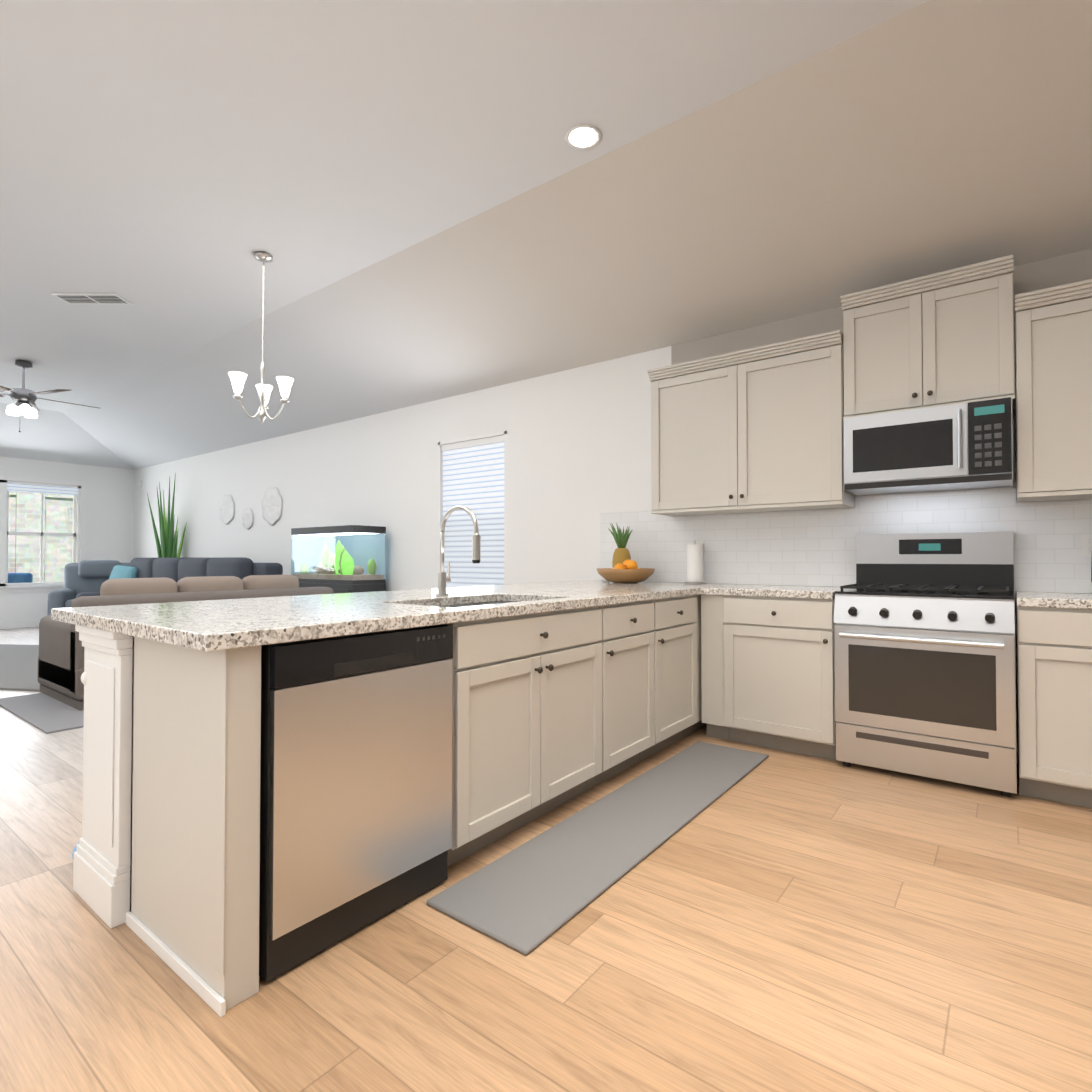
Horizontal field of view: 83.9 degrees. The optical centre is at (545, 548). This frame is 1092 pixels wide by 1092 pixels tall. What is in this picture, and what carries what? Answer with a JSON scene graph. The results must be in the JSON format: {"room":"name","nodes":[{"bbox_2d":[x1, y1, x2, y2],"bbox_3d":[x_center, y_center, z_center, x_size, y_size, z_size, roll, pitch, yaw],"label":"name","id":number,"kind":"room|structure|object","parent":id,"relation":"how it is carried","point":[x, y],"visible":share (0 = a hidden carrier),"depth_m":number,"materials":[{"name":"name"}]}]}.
{"room":"kitchen and living room","nodes":[
{"label":"kitchen and living room","id":0,"kind":"room"},
{"bbox_2d":[0,456,134,620],"bbox_3d":[-9.567,-0.633,7.968,0.180,3.700,7.200,-1,-1,37],"label":"wall","id":1,"kind":"structure","parent":0,"point":[109,513],"depth_m":10.31,"materials":[{"name":"white paint"}]},
{"bbox_2d":[0,618,41,628],"bbox_3d":[-3.004,1.076,3.041,16.200,0.130,7.000,-1,-1,37],"label":"baseboard","id":2,"kind":"structure","parent":1,"relation":"attached to","point":[10,624],"depth_m":9.51,"materials":[{"name":"white"}]},
{"bbox_2d":[0,475,86,592],"bbox_3d":[-8.431,-0.225,9.397,0.240,1.810,2.120,-1,-1,37],"label":"window","id":3,"kind":"structure","parent":1,"relation":"in","point":[75,489],"depth_m":9.77,"materials":[{"name":"white"}]},
{"bbox_2d":[0,627,1091,1091],"bbox_3d":[-3.004,1.191,3.039,16.600,0.100,7.400,-1,-1,37],"label":"floor","id":4,"kind":"structure","parent":0,"point":[780,921],"depth_m":1.60,"materials":[{"name":"brown wood"}]},
{"bbox_2d":[0,644,39,691],"bbox_3d":[-5.906,1.183,6.364,4.550,0.017,2.250,-1,-1,37],"label":"living room rug","id":5,"kind":"object","parent":4,"relation":"on","point":[18,667],"visible":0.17,"depth_m":5.97,"materials":[{"name":"grey carpet"}]},
{"bbox_2d":[0,693,83,733],"bbox_3d":[-2.951,1.167,5.141,1.430,0.011,2.360,-1,-1,37],"label":"area rug","id":6,"kind":"object","parent":4,"relation":"on","point":[44,713],"visible":0.25,"depth_m":4.25,"materials":[{"name":"grey"}]},
{"bbox_2d":[37,575,333,710],"bbox_3d":[-3.082,0.705,5.412,1.040,0.920,2.060,-1,-1,37],"label":"sofa","id":7,"kind":"object","parent":6,"relation":"on","point":[60,670],"visible":0.27,"depth_m":4.75,"materials":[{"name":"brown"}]},
{"bbox_2d":[72,842,78,860],"bbox_3d":[-1.625,1.077,2.161,0.100,0.100,0.097,-1,-1,37],"label":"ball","id":8,"kind":"object","parent":4,"relation":"on","point":[74,849],"visible":0.06,"depth_m":2.13,"materials":[{"name":"blue"}]},
{"bbox_2d":[47,560,129,615],"bbox_3d":[-6.990,0.710,9.438,1.000,1.060,0.960,0,-1,-25],"label":"recliner","id":9,"kind":"object","parent":4,"relation":"on","point":[83,576],"visible":0.29,"depth_m":9.49,"materials":[{"name":"grey fabric"}]},
{"bbox_2d":[73,625,132,927],"bbox_3d":[-1.379,0.687,1.954,0.348,0.874,0.140,-1,-1,37],"label":"post","id":10,"kind":"object","parent":4,"relation":"on","point":[101,874],"visible":0.69,"depth_m":1.85,"materials":[{"name":"white wood"}]},
{"bbox_2d":[147,473,186,557],"bbox_3d":[-5.814,0.051,9.334,0.681,2.376,0.430,-1,-1,37],"label":"snake plant","id":11,"kind":"object","parent":4,"relation":"on","point":[167,548],"visible":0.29,"depth_m":9.24,"materials":[{"name":"green plant"}]},
{"bbox_2d":[76,557,282,597],"bbox_3d":[-4.718,0.662,7.611,3.630,1.100,1.000,-1,-1,37],"label":"sectional sofa","id":12,"kind":"object","parent":4,"relation":"on","point":[178,569],"visible":0.21,"depth_m":7.41,"materials":[{"name":"grey fabric"}]},
{"bbox_2d":[130,602,492,913],"bbox_3d":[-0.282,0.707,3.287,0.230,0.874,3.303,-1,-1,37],"label":"base cabinet","id":13,"kind":"object","parent":4,"relation":"on","point":[195,763],"depth_m":1.58,"materials":[{"name":"grey wood"}]},
{"bbox_2d":[51,505,722,651],"bbox_3d":[-0.216,0.147,3.148,1.214,0.681,3.456,-1,-1,37],"label":"countertop","id":14,"kind":"structure","parent":13,"relation":"on","point":[212,625],"depth_m":2.12,"materials":[{"name":"stone"}]},
{"bbox_2d":[435,505,480,596],"bbox_3d":[-0.393,0.011,2.793,0.271,0.420,0.098,-1,-1,37],"label":"faucet","id":15,"kind":"object","parent":14,"relation":"on","point":[476,538],"depth_m":2.82,"materials":[{"name":"silver metal"}]},
{"bbox_2d":[597,523,654,582],"bbox_3d":[0.569,0.028,4.352,0.418,0.434,0.418,-1,-1,37],"label":"fruit bowl","id":16,"kind":"object","parent":14,"relation":"on","point":[624,569],"visible":0.98,"depth_m":4.26,"materials":[{"name":"brown wood"}]},
{"bbox_2d":[684,540,705,583],"bbox_3d":[1.036,0.092,4.220,0.150,0.300,0.150,-1,-1,37],"label":"paper towel","id":17,"kind":"object","parent":14,"relation":"on","point":[694,563],"visible":0.92,"depth_m":4.17,"materials":[{"name":"white paper"}]},
{"bbox_2d":[291,525,385,593],"bbox_3d":[-2.241,0.484,6.490,1.130,1.420,0.412,-1,-1,37],"label":"fish tank","id":18,"kind":"object","parent":4,"relation":"on","point":[345,559],"visible":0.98,"depth_m":6.40,"materials":[{"name":"grey"}]},
{"bbox_2d":[447,642,612,867],"bbox_3d":[-0.240,0.814,2.630,0.604,0.640,0.992,-1,-1,37],"label":"base cabinet","id":19,"kind":"object","parent":4,"relation":"on","point":[552,710],"depth_m":2.35,"materials":[{"name":"grey wood"}]},
{"bbox_2d":[259,624,452,981],"bbox_3d":[-0.735,0.684,1.966,0.597,0.856,0.625,-1,-1,37],"label":"dishwasher","id":20,"kind":"object","parent":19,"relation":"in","point":[356,788],"visible":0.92,"depth_m":1.72,"materials":[{"name":"silver metal"}]},
{"bbox_2d":[493,598,664,775],"bbox_3d":[0.179,0.706,3.179,0.604,0.874,0.641,-1,-1,37],"label":"base cabinet","id":21,"kind":"object","parent":4,"relation":"on","point":[633,632],"depth_m":2.96,"materials":[{"name":"grey wood"}]},
{"bbox_2d":[427,741,768,954],"bbox_3d":[0.422,1.125,2.621,0.410,0.015,2.100,-1,-1,37],"label":"kitchen mat","id":22,"kind":"object","parent":4,"relation":"on","point":[528,897],"visible":0.98,"depth_m":2.22,"materials":[{"name":"grey rubber"}]},
{"bbox_2d":[665,594,700,747],"bbox_3d":[0.482,0.712,3.573,0.604,0.874,0.605,-1,-1,37],"label":"base cabinet","id":23,"kind":"object","parent":4,"relation":"on","point":[683,613],"depth_m":3.50,"materials":[{"name":"grey wood"}]},
{"bbox_2d":[701,692,706,727],"bbox_3d":[0.847,0.719,4.051,0.604,0.874,0.719,-1,-1,37],"label":"base cabinet","id":24,"kind":"object","parent":4,"relation":"on","point":[702,724],"depth_m":3.72,"materials":[{"name":"grey wood"}]},
{"bbox_2d":[701,594,837,760],"bbox_3d":[1.395,0.713,3.654,0.744,0.874,0.637,-1,-1,37],"label":"base cabinet","id":25,"kind":"object","parent":4,"relation":"on","point":[767,672],"visible":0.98,"depth_m":3.42,"materials":[{"name":"grey wood"}]},
{"bbox_2d":[703,584,846,598],"bbox_3d":[1.420,0.256,3.669,0.717,0.040,0.636,-1,-1,37],"label":"countertop","id":26,"kind":"structure","parent":25,"relation":"on","point":[785,591],"depth_m":3.48,"materials":[{"name":"stone"}]},
{"bbox_2d":[834,531,1016,796],"bbox_3d":[1.980,0.525,3.176,0.750,1.235,0.716,-1,-1,37],"label":"range","id":27,"kind":"object","parent":4,"relation":"on","point":[924,640],"visible":1,"depth_m":2.98,"materials":[{"name":"silver metal"}]},
{"bbox_2d":[1016,603,1091,807],"bbox_3d":[2.631,0.698,2.707,0.833,0.874,0.637,-1,-1,37],"label":"base cabinet","id":28,"kind":"object","parent":4,"relation":"on","point":[1054,675],"visible":0.98,"depth_m":2.67,"materials":[{"name":"grey wood"}]},
{"bbox_2d":[1016,592,1091,608],"bbox_3d":[2.645,0.241,2.734,0.833,0.040,0.633,-1,-1,37],"label":"countertop","id":29,"kind":"structure","parent":28,"relation":"on","point":[1023,599],"depth_m":2.70,"materials":[{"name":"stone"}]},
{"bbox_2d":[0,0,1091,469],"bbox_3d":[-3.004,-1.799,3.086,16.200,0.560,7.000,-1,-1,37],"label":"ceiling","id":30,"kind":"structure","parent":0,"point":[420,200],"depth_m":3.22,"materials":[{"name":"paint"}]},
{"bbox_2d":[0,360,97,431],"bbox_3d":[-5.610,-1.634,6.585,1.331,0.780,1.272,-1,-1,37],"label":"ceiling fan","id":31,"kind":"object","parent":30,"relation":"hanging from","point":[25,400],"visible":1,"depth_m":6.49,"materials":[{"name":"grey metal"}]},
{"bbox_2d":[51,293,131,303],"bbox_3d":[-3.709,-2.041,4.965,0.520,0.015,0.190,0,-1,-1],"label":"ceiling vent","id":32,"kind":"object","parent":30,"relation":"in","point":[92,298],"visible":1,"depth_m":4.94,"materials":[{"name":"white metal"}]},
{"bbox_2d":[228,252,293,423],"bbox_3d":[-2.005,-1.466,4.217,0.410,1.190,0.372,-1,-1,37],"label":"pendant chandelier","id":33,"kind":"object","parent":30,"relation":"hanging from","point":[263,389],"visible":1,"depth_m":4.22,"materials":[{"name":"white glass"}]},
{"bbox_2d":[565,124,601,150],"bbox_3d":[0.188,-2.075,3.064,0.190,0.006,0.190,-1,-1,37],"label":"recessed light","id":34,"kind":"object","parent":30,"relation":"in","point":[582,137],"visible":1,"depth_m":3.06,"materials":[{"name":"white plastic"}]},
{"bbox_2d":[671,306,842,364],"bbox_3d":[1.385,-1.420,4.127,1.157,0.165,0.005,-1,-1,37],"label":"wall","id":35,"kind":"structure","parent":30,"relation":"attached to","point":[829,320],"depth_m":4.08,"materials":[{"name":"paint"}]},
{"bbox_2d":[134,322,1091,763],"bbox_3d":[-0.821,-0.665,5.919,16.600,3.700,0.180,-1,-1,37],"label":"wall","id":36,"kind":"structure","parent":0,"point":[578,450],"depth_m":6.04,"materials":[{"name":"white paint"}]},
{"bbox_2d":[219,487,282,528],"bbox_3d":[-4.038,-0.524,8.241,1.700,0.527,0.030,-1,-1,37],"label":"discs","id":37,"kind":"object","parent":36,"relation":"attached to","point":[271,503],"visible":1,"depth_m":8.01,"materials":[{"name":"white ceramic"}]},
{"bbox_2d":[438,430,506,587],"bbox_3d":[-0.670,-0.312,5.766,0.910,1.490,0.230,-1,-1,37],"label":"window","id":38,"kind":"structure","parent":36,"relation":"in","point":[472,473],"depth_m":5.73,"materials":[{"name":"white"}]},
{"bbox_2d":[647,330,854,515],"bbox_3d":[1.293,-0.738,3.946,1.218,0.985,0.380,-1,-1,37],"label":"upper cabinet","id":39,"kind":"object","parent":36,"relation":"attached to","point":[756,429],"visible":1,"depth_m":3.79,"materials":[{"name":"grey wood"}]},
{"bbox_2d":[600,487,1091,592],"bbox_3d":[1.801,-0.041,3.783,3.449,0.554,0.008,-1,-1,37],"label":"tile backsplash","id":40,"kind":"structure","parent":36,"relation":"attached to","point":[808,548],"depth_m":3.77,"materials":[{"name":"white tile"}]},
{"bbox_2d":[840,255,1014,419],"bbox_3d":[2.088,-1.083,3.342,0.776,0.695,0.380,-1,-1,37],"label":"upper cabinet","id":41,"kind":"object","parent":36,"relation":"attached to","point":[944,338],"visible":0.98,"depth_m":3.20,"materials":[{"name":"grey wood"}]},
{"bbox_2d":[844,397,1012,494],"bbox_3d":[2.068,-0.531,3.308,0.752,0.402,0.442,-1,-1,37],"label":"microwave","id":42,"kind":"object","parent":41,"relation":"attached to","point":[963,446],"visible":1,"depth_m":3.15,"materials":[{"name":"silver metal"}]},
{"bbox_2d":[1014,249,1091,321],"bbox_3d":[2.638,-1.369,3.166,0.311,0.297,0.005,-1,-1,37],"label":"wall","id":43,"kind":"structure","parent":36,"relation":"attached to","point":[1056,271],"depth_m":3.16,"materials":[{"name":"paint"}]},
{"bbox_2d":[1015,279,1091,501],"bbox_3d":[2.726,-0.745,2.848,0.824,0.985,0.380,-1,-1,37],"label":"upper cabinet","id":44,"kind":"object","parent":36,"relation":"attached to","point":[1053,355],"visible":1,"depth_m":2.91,"materials":[{"name":"grey wood"}]},
{"label":"outside","id":45,"kind":"structure","parent":0,"visible":0},
{"bbox_3d":[-5.758,1.398,7.664,34.200,0.130,23.000,-1,-1,37],"label":"lawn","id":46,"kind":"structure","parent":45,"visible":0},
{"bbox_2d":[8,573,32,582],"bbox_3d":[-10.526,0.938,11.890,0.700,0.918,0.600,-1,-1,37],"label":"bin","id":47,"kind":"object","parent":46,"relation":"on","point":[24,579],"depth_m":11.78,"materials":[{"name":"blue plastic"}]},
{"bbox_2d":[8,491,72,581],"bbox_3d":[-12.586,-0.046,12.916,0.600,2.918,23.000,-1,-1,37],"label":"window view","id":48,"kind":"object","parent":46,"relation":"on","point":[53,545],"depth_m":13.81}
]}

